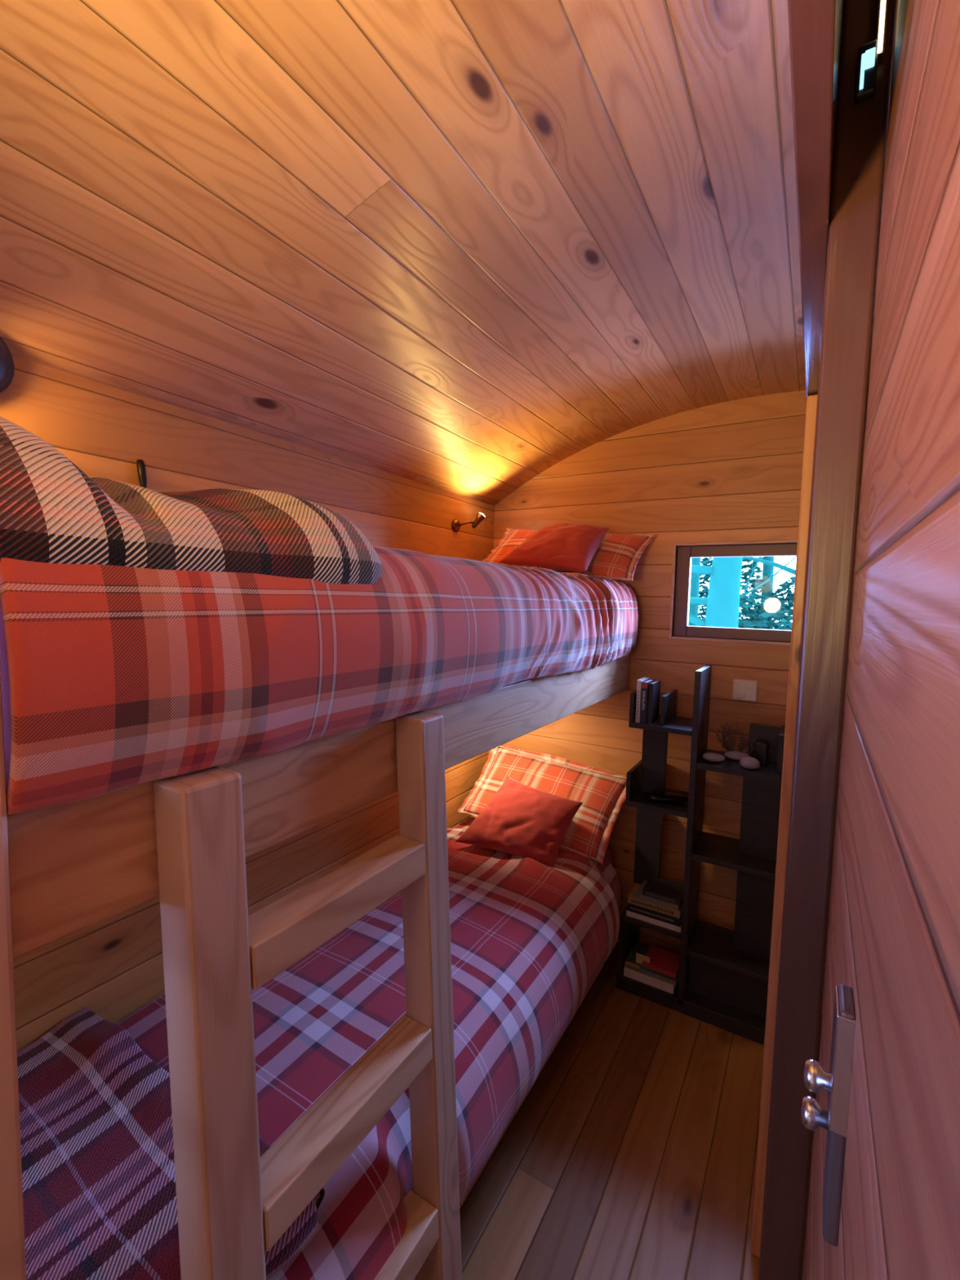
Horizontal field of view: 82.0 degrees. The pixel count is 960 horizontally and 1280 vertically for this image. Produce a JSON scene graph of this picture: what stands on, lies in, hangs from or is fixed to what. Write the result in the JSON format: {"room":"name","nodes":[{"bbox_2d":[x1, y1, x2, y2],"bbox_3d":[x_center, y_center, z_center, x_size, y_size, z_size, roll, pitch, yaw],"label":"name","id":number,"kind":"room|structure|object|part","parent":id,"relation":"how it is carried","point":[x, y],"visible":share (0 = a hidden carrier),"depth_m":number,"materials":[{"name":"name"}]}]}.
{"room":"cabin bunk bedroom","nodes":[
{"label":"cabin bunk bedroom","id":0,"kind":"room"},
{"bbox_2d":[0,355,494,1051],"bbox_3d":[-0.944,0.397,1.037,0.040,1.909,3.830,4,5,31],"label":"wall","id":1,"kind":"structure","parent":0,"point":[112,967],"depth_m":1.32,"materials":[{"name":"brown wood"}]},
{"bbox_2d":[0,337,14,392],"bbox_3d":[-0.881,-0.488,0.942,0.060,0.138,0.138,4,5,31],"label":"wall lamp","id":2,"kind":"object","parent":1,"relation":"attached to","point":[6,362],"visible":1,"depth_m":0.98,"materials":[{"name":"black plastic"}]},
{"bbox_3d":[-0.881,-0.488,0.942,0.060,0.132,0.132,4,5,31],"label":"casing","id":3,"kind":"part","parent":2,"relation":"part of","materials":[{"name":"black plastic"}]},
{"bbox_2d":[136,459,146,488],"bbox_3d":[-0.744,-0.321,1.224,0.030,0.154,0.019,1,4,-6],"label":"wall hook","id":4,"kind":"object","parent":1,"relation":"attached to","point":[141,469],"visible":0.46,"depth_m":1.21,"materials":[{"name":"black metal"}]},
{"bbox_2d":[451,512,485,532],"bbox_3d":[-0.050,-0.489,2.298,0.145,0.086,0.044,0,4,-14],"label":"light","id":5,"kind":"object","parent":1,"relation":"attached to","point":[455,524],"visible":1,"depth_m":2.29,"materials":[{"name":"brown metal"}]},
{"bbox_3d":[-0.095,-0.473,2.285,0.021,0.054,0.054,4,5,31],"label":"wall plate","id":6,"kind":"part","parent":5,"relation":"part of","materials":[{"name":"brown metal"}]},
{"bbox_3d":[-0.055,-0.480,2.285,0.070,0.024,0.016,0,4,-15],"label":"arm","id":7,"kind":"part","parent":5,"relation":"part of","materials":[{"name":"brown metal"}]},
{"bbox_2d":[0,0,897,506],"bbox_3d":[0.021,-0.627,0.388,2.218,0.378,3.850,4,5,31],"label":"ceiling","id":8,"kind":"structure","parent":0,"point":[467,248],"depth_m":0.96,"materials":[{"name":"brown wood"}]},
{"bbox_2d":[459,942,822,1279],"bbox_3d":[-0.027,1.438,0.543,2.238,0.050,3.830,4,5,31],"label":"floor","id":9,"kind":"structure","parent":0,"point":[631,1154],"depth_m":1.44,"materials":[{"name":"brown wood"}]},
{"bbox_2d":[153,711,462,1279],"bbox_3d":[-0.213,0.763,0.858,0.166,1.240,0.495,4,5,31],"label":"ladder","id":10,"kind":"object","parent":9,"relation":"on","point":[235,1202],"visible":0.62,"depth_m":0.72,"materials":[{"name":"brown wood"}]},
{"bbox_3d":[-0.311,0.777,0.672,0.140,1.236,0.075,4,5,31],"label":"post","id":11,"kind":"part","parent":10,"relation":"part of","materials":[{"name":"brown wood"}]},
{"bbox_3d":[-0.091,0.755,1.033,0.140,1.236,0.070,4,5,31],"label":"post","id":12,"kind":"part","parent":10,"relation":"part of","materials":[{"name":"brown wood"}]},
{"bbox_2d":[0,654,630,1279],"bbox_3d":[-0.213,0.604,1.561,0.681,1.452,2.110,4,5,31],"label":"bunk bed","id":13,"kind":"object","parent":9,"relation":"on","point":[66,869],"visible":0.35,"depth_m":0.62,"materials":[{"name":"brown wood"}]},
{"bbox_2d":[0,600,10,792],"bbox_3d":[-0.214,0.017,1.562,0.595,0.378,1.998,4,5,31],"label":"mattress","id":14,"kind":"object","parent":13,"relation":"on","point":[4,665],"visible":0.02,"depth_m":0.57,"materials":[{"name":"fabric"}]},
{"bbox_2d":[0,546,639,814],"bbox_3d":[-0.169,-0.063,1.503,0.708,0.334,2.007,4,5,31],"label":"duvet","id":15,"kind":"object","parent":14,"relation":"on","point":[121,677],"visible":0.8,"depth_m":0.67,"materials":[{"name":"red fabric"}]},
{"bbox_2d":[0,416,382,584],"bbox_3d":[-0.548,-0.177,0.857,0.663,0.197,0.584,4,5,31],"label":"throw blanket","id":16,"kind":"object","parent":15,"relation":"on","point":[51,511],"visible":0.95,"depth_m":0.62,"materials":[{"name":"fabric"}]},
{"bbox_2d":[497,522,609,572],"bbox_3d":[0.286,-0.359,2.129,0.390,0.206,0.212,4,5,31],"label":"cushion","id":17,"kind":"object","parent":15,"relation":"on","point":[563,546],"visible":0.97,"depth_m":2.05,"materials":[{"name":"red fabric"}]},
{"bbox_2d":[481,527,655,580],"bbox_3d":[0.328,-0.357,2.233,0.700,0.240,0.202,4,5,31],"label":"pillow","id":18,"kind":"object","parent":15,"relation":"on","point":[617,556],"visible":0.43,"depth_m":2.11,"materials":[{"name":"red fabric"}]},
{"bbox_3d":[-0.491,0.675,0.534,0.089,1.452,0.062,4,5,31],"label":"corner post","id":19,"kind":"part","parent":13,"relation":"part of","materials":[{"name":"brown wood"}]},
{"bbox_3d":[0.068,0.182,1.403,0.034,0.146,2.045,4,5,31],"label":"rail","id":20,"kind":"part","parent":13,"relation":"part of","materials":[{"name":"brown wood"}]},
{"bbox_3d":[0.000,1.250,1.383,0.030,0.140,1.830,4,5,31],"label":"rail","id":21,"kind":"part","parent":13,"relation":"part of","materials":[{"name":"brown wood"}]},
{"bbox_2d":[604,845,612,865],"bbox_3d":[-0.224,1.042,1.632,0.625,0.313,2.035,4,5,31],"label":"mattress","id":22,"kind":"object","parent":13,"relation":"on","point":[608,855],"visible":0.13,"depth_m":2.28,"materials":[{"name":"fabric"}]},
{"bbox_2d":[115,817,621,1279],"bbox_3d":[-0.213,1.005,1.527,0.750,0.362,1.870,4,5,31],"label":"duvet","id":23,"kind":"object","parent":22,"relation":"on","point":[530,938],"visible":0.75,"depth_m":1.33,"materials":[{"name":"fabric"}]},
{"bbox_2d":[17,1007,324,1279],"bbox_3d":[-0.634,0.839,0.849,0.711,0.100,0.447,4,5,31],"label":"throw blanket","id":24,"kind":"object","parent":23,"relation":"on","point":[100,1202],"visible":0.59,"depth_m":0.87,"materials":[{"name":"red fabric"}]},
{"bbox_2d":[454,776,582,867],"bbox_3d":[0.159,0.700,2.122,0.435,0.235,0.265,4,5,31],"label":"cushion","id":25,"kind":"object","parent":23,"relation":"on","point":[519,820],"visible":0.99,"depth_m":2.08,"materials":[{"name":"red fabric"}]},
{"bbox_2d":[457,744,626,863],"bbox_3d":[0.266,0.660,2.308,0.708,0.320,0.275,4,5,31],"label":"pillow","id":26,"kind":"object","parent":23,"relation":"on","point":[602,793],"visible":0.65,"depth_m":2.28,"materials":[{"name":"fabric"}]},
{"bbox_2d":[616,665,785,1044],"bbox_3d":[0.796,0.710,2.005,0.496,1.222,0.225,4,5,31],"label":"shelf unit","id":27,"kind":"object","parent":9,"relation":"on","point":[722,983],"visible":0.74,"depth_m":1.94,"materials":[{"name":"black wood"}]},
{"bbox_2d":[635,676,648,722],"bbox_3d":[0.601,0.219,2.044,0.015,0.155,0.111,4,5,31],"label":"book","id":28,"kind":"object","parent":27,"relation":"on","point":[639,681],"visible":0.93,"depth_m":2.00,"materials":[{"name":"white paper"}]},
{"bbox_2d":[640,678,655,724],"bbox_3d":[0.616,0.223,2.031,0.022,0.150,0.111,4,5,31],"label":"book","id":29,"kind":"object","parent":27,"relation":"on","point":[645,684],"visible":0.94,"depth_m":1.99,"materials":[{"name":"black paper"}]},
{"bbox_3d":[0.647,0.775,2.125,0.095,0.347,0.018,4,5,31],"label":"panel","id":30,"kind":"part","parent":27,"relation":"part of","materials":[{"name":"black wood"}]},
{"bbox_3d":[0.673,1.036,2.100,0.216,0.018,0.225,4,5,31],"label":"shelf","id":31,"kind":"part","parent":27,"relation":"part of","materials":[{"name":"black wood"}]},
{"bbox_2d":[623,966,679,994],"bbox_3d":[0.653,1.246,2.089,0.180,0.034,0.140,4,5,31],"label":"book","id":32,"kind":"object","parent":27,"relation":"on","point":[629,973],"visible":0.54,"depth_m":2.03,"materials":[{"name":"white paper"}]},
{"bbox_2d":[624,947,679,986],"bbox_3d":[0.658,1.221,2.085,0.185,0.016,0.140,4,5,31],"label":"book","id":33,"kind":"object","parent":32,"relation":"on","point":[672,980],"visible":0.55,"depth_m":2.02,"materials":[{"name":"grey paper"}]},
{"bbox_2d":[625,960,639,968],"bbox_3d":[0.567,1.207,2.053,0.052,0.012,0.005,4,5,31],"label":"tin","id":34,"kind":"object","parent":33,"relation":"on","point":[628,963],"visible":1,"depth_m":2.05,"materials":[{"name":"metal"}]},
{"bbox_2d":[626,942,669,977],"bbox_3d":[0.648,1.206,2.087,0.150,0.012,0.130,4,5,29],"label":"book","id":35,"kind":"object","parent":33,"relation":"on","point":[638,948],"visible":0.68,"depth_m":2.10,"materials":[{"name":"black paper"}]},
{"bbox_2d":[635,952,649,964],"bbox_3d":[0.603,1.189,2.045,0.050,0.048,0.002,4,5,31],"label":"card","id":36,"kind":"object","parent":35,"relation":"on","point":[639,957],"visible":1,"depth_m":2.05,"materials":[{"name":"beige paper"}]},
{"bbox_2d":[642,945,679,977],"bbox_3d":[0.681,1.194,2.056,0.120,0.016,0.120,4,5,32],"label":"book","id":37,"kind":"object","parent":35,"relation":"on","point":[664,962],"visible":0.84,"depth_m":2.04,"materials":[{"name":"red paper"}]},
{"bbox_2d":[626,910,681,933],"bbox_3d":[0.665,1.019,2.068,0.195,0.020,0.140,4,5,31],"label":"book","id":38,"kind":"object","parent":27,"relation":"on","point":[650,920],"visible":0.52,"depth_m":2.01,"materials":[{"name":"white paper"}]},
{"bbox_2d":[626,902,682,926],"bbox_3d":[0.665,0.994,2.066,0.190,0.030,0.141,4,5,31],"label":"book","id":39,"kind":"object","parent":38,"relation":"on","point":[661,917],"visible":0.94,"depth_m":2.00,"materials":[{"name":"paper"}]},
{"bbox_2d":[627,883,683,918],"bbox_3d":[0.664,0.965,2.062,0.185,0.026,0.136,4,5,31],"label":"book","id":40,"kind":"object","parent":39,"relation":"on","point":[632,899],"visible":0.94,"depth_m":2.01,"materials":[{"name":"beige paper"}]},
{"bbox_2d":[635,880,683,910],"bbox_3d":[0.672,0.943,2.054,0.150,0.020,0.130,4,5,31],"label":"book","id":41,"kind":"object","parent":40,"relation":"on","point":[639,895],"visible":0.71,"depth_m":2.01,"materials":[{"name":"grey paper"}]},
{"bbox_2d":[642,875,684,905],"bbox_3d":[0.682,0.922,2.039,0.130,0.022,0.121,4,5,31],"label":"book","id":42,"kind":"object","parent":41,"relation":"on","point":[668,891],"visible":0.97,"depth_m":2.02,"materials":[{"name":"black paper"}]},
{"bbox_2d":[647,680,661,724],"bbox_3d":[0.639,0.226,2.028,0.016,0.146,0.110,4,5,31],"label":"book","id":43,"kind":"object","parent":27,"relation":"on","point":[654,692],"visible":1,"depth_m":1.99,"materials":[{"name":"black paper"}]},
{"bbox_3d":[0.661,0.449,2.097,0.090,0.272,0.018,4,5,31],"label":"panel","id":44,"kind":"part","parent":27,"relation":"part of","materials":[{"name":"black wood"}]},
{"bbox_3d":[0.684,0.597,2.067,0.216,0.018,0.225,4,5,31],"label":"shelf","id":45,"kind":"part","parent":27,"relation":"part of","materials":[{"name":"black wood"}]},
{"bbox_3d":[0.690,0.308,2.045,0.216,0.018,0.225,4,5,31],"label":"shelf","id":46,"kind":"part","parent":27,"relation":"part of","materials":[{"name":"black wood"}]},
{"bbox_2d":[645,792,688,802],"bbox_3d":[0.683,0.576,2.022,0.150,0.031,0.057,2,4,6],"label":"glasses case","id":47,"kind":"object","parent":27,"relation":"on","point":[655,797],"visible":1,"depth_m":2.00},
{"bbox_2d":[702,752,724,761],"bbox_3d":[0.812,0.407,1.921,0.071,0.028,0.056,4,5,31],"label":"pebble","id":48,"kind":"object","parent":27,"relation":"on","point":[712,757],"visible":1,"depth_m":1.90,"materials":[{"name":"stone"}]},
{"bbox_3d":[0.891,1.101,1.971,0.253,0.018,0.225,4,5,31],"label":"shelf","id":49,"kind":"part","parent":27,"relation":"part of","materials":[{"name":"black wood"}]},
{"bbox_3d":[0.869,1.195,1.945,0.253,0.167,0.018,4,5,31],"label":"panel","id":50,"kind":"part","parent":27,"relation":"part of","materials":[{"name":"black wood"}]},
{"bbox_2d":[711,722,755,753],"bbox_3d":[0.924,0.354,1.981,0.167,0.131,0.083,2,4,8],"label":"dried plant","id":51,"kind":"object","parent":27,"relation":"on","point":[724,742],"visible":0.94,"depth_m":1.98,"materials":[{"name":"brown plant"}]},
{"bbox_3d":[0.899,0.752,1.945,0.253,0.018,0.225,4,5,31],"label":"shelf","id":52,"kind":"part","parent":27,"relation":"part of","materials":[{"name":"black wood"}]},
{"bbox_2d":[724,751,750,760],"bbox_3d":[0.904,0.407,1.942,0.087,0.030,0.060,4,5,31],"label":"pebble","id":53,"kind":"object","parent":27,"relation":"on","point":[734,755],"visible":0.8,"depth_m":1.93,"materials":[{"name":"stone"}]},
{"bbox_3d":[0.907,0.433,1.921,0.253,0.018,0.225,4,5,31],"label":"shelf","id":54,"kind":"part","parent":27,"relation":"part of","materials":[{"name":"black wood"}]},
{"bbox_2d":[739,756,759,768],"bbox_3d":[0.901,0.410,1.845,0.062,0.038,0.052,4,5,31],"label":"pebble","id":55,"kind":"object","parent":27,"relation":"on","point":[748,762],"visible":1,"depth_m":1.83,"materials":[{"name":"stone"}]},
{"bbox_3d":[0.955,0.930,1.924,0.116,0.332,0.018,4,5,31],"label":"panel","id":56,"kind":"part","parent":27,"relation":"part of","materials":[{"name":"black wood"}]},
{"bbox_3d":[0.963,0.596,1.899,0.116,0.302,0.018,4,5,31],"label":"panel","id":57,"kind":"part","parent":27,"relation":"part of","materials":[{"name":"black wood"}]},
{"bbox_2d":[754,739,768,764],"bbox_3d":[0.973,0.389,1.910,0.038,0.075,0.050,4,5,31],"label":"box","id":58,"kind":"object","parent":27,"relation":"on","point":[761,746],"visible":0.81,"depth_m":1.89,"materials":[{"name":"black plastic"}]},
{"bbox_3d":[0.999,0.362,1.943,0.095,0.125,0.015,4,5,31],"label":"panel","id":59,"kind":"part","parent":27,"relation":"part of","materials":[{"name":"black wood"}]},
{"bbox_2d":[751,394,817,1257],"bbox_3d":[0.649,0.444,1.182,0.021,1.868,0.045,4,5,31],"label":"trim","id":60,"kind":"structure","parent":9,"relation":"on","point":[811,401],"depth_m":1.16,"materials":[{"name":"brown wood"}]},
{"bbox_2d":[758,0,896,1279],"bbox_3d":[0.400,0.317,0.678,0.047,2.185,0.040,4,5,31],"label":"door frame","id":61,"kind":"structure","parent":9,"relation":"on","point":[860,131],"depth_m":0.64,"materials":[{"name":"brown wood"}]},
{"bbox_2d":[853,39,878,104],"bbox_3d":[0.409,-0.602,0.585,0.019,0.052,0.014,4,5,31],"label":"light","id":62,"kind":"object","parent":61,"relation":"attached to","point":[867,61],"visible":1,"depth_m":0.58,"materials":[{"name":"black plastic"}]},
{"bbox_2d":[800,0,959,1279],"bbox_3d":[0.026,0.380,0.006,0.062,2.118,1.498,4,5,31],"label":"door","id":63,"kind":"structure","parent":61,"relation":"attached to","point":[884,1116],"depth_m":0.25,"materials":[{"name":"brown wood"}]},
{"bbox_3d":[0.218,0.309,0.360,0.016,0.018,0.018,4,5,31],"label":"knob","id":64,"kind":"part","parent":63,"relation":"part of","materials":[{"name":"metal"}]},
{"bbox_3d":[0.219,0.283,0.358,0.016,0.018,0.018,4,5,31],"label":"knob","id":65,"kind":"part","parent":63,"relation":"part of","materials":[{"name":"metal"}]},
{"bbox_3d":[0.229,0.301,0.353,0.008,0.153,0.032,4,5,31],"label":"handle","id":66,"kind":"part","parent":63,"relation":"part of","materials":[{"name":"grey metal"}]},
{"bbox_3d":[0.228,0.265,0.349,0.010,0.075,0.032,4,5,31],"label":"plate","id":67,"kind":"part","parent":63,"relation":"part of","materials":[{"name":"metal"}]},
{"bbox_2d":[875,0,888,62],"bbox_3d":[0.420,-0.683,0.573,0.008,0.145,0.014,4,5,31],"label":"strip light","id":68,"kind":"object","parent":61,"relation":"attached to","point":[882,6],"visible":1,"depth_m":0.57,"materials":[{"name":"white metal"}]},
{"bbox_2d":[488,387,868,1013],"bbox_3d":[0.995,0.209,2.097,2.158,2.216,0.090,4,5,31],"label":"wall","id":69,"kind":"structure","parent":0,"point":[730,470],"depth_m":2.16,"materials":[{"name":"brown wood"}]},
{"bbox_2d":[668,539,797,645],"bbox_3d":[0.987,-0.175,2.034,0.543,0.373,0.026,4,5,31],"label":"trim","id":70,"kind":"structure","parent":69,"relation":"attached to","point":[783,541],"depth_m":2.10,"materials":[{"name":"brown wood"}]},
{"bbox_2d":[673,542,797,642],"bbox_3d":[1.004,-0.177,2.062,0.523,0.353,0.035,4,5,31],"label":"window","id":71,"kind":"structure","parent":69,"relation":"in","point":[685,553],"depth_m":2.11,"materials":[{"name":"paint"}]},
{"bbox_2d":[732,679,757,702],"bbox_3d":[0.977,0.186,2.039,0.082,0.078,0.025,4,5,31],"label":"light switch","id":72,"kind":"object","parent":69,"relation":"attached to","point":[743,690],"visible":1,"depth_m":2.03,"materials":[{"name":"white plastic"}]},
{"bbox_2d":[787,0,844,398],"bbox_3d":[0.583,-0.637,0.946,0.029,0.315,2.185,4,5,31],"label":"trim","id":73,"kind":"structure","parent":69,"relation":"attached to","point":[815,26],"depth_m":0.51,"materials":[{"name":"brown wood"}]},
{"label":"outside","id":74,"kind":"structure","parent":0,"visible":0},
{"bbox_3d":[7.728,1.466,12.969,60.000,0.100,90.000,4,5,31],"label":"ground","id":75,"kind":"structure","parent":74,"visible":0},
{"bbox_2d":[688,556,794,627],"bbox_3d":[3.125,-1.398,6.625,4.792,6.371,6.791,-2,6,-42],"label":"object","id":76,"kind":"object","parent":75,"relation":"on","point":[722,601],"visible":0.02,"depth_m":6.67,"materials":[{"name":"blue"}]},
{"bbox_2d":[688,555,796,629],"bbox_3d":[4.266,-2.273,10.447,8.565,7.571,5.812,3,5,22],"label":"bare tree","id":77,"kind":"object","parent":75,"relation":"on","point":[695,582],"visible":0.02,"depth_m":10.74,"materials":[{"name":"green plant"}]},
{"bbox_2d":[690,556,795,597],"bbox_3d":[6.343,-1.869,9.011,5.780,7.138,7.297,-1,5,-31],"label":"bare tree","id":78,"kind":"object","parent":75,"relation":"on","point":[783,567],"visible":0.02,"depth_m":9.21,"materials":[{"name":"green plant"}]},
{"bbox_2d":[698,556,787,619],"bbox_3d":[7.480,-2.610,14.454,12.117,7.798,8.107,3,5,18],"label":"bare tree","id":79,"kind":"object","parent":75,"relation":"on","point":[768,569],"visible":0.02,"depth_m":13.18,"materials":[{"name":"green plant"}]},
{"bbox_2d":[697,556,795,629],"bbox_3d":[6.601,-1.731,12.877,6.792,6.346,0.910,4,5,31],"label":"tree","id":80,"kind":"object","parent":75,"relation":"on","point":[781,601],"visible":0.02,"depth_m":12.85,"materials":[{"name":"green plant"}]},
{"bbox_2d":[737,592,792,630],"bbox_3d":[4.270,0.479,8.681,4.584,2.445,0.902,4,5,31],"label":"hedge","id":81,"kind":"object","parent":75,"relation":"on","point":[755,622],"visible":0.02,"depth_m":8.46,"materials":[{"name":"green plant"}]}
]}

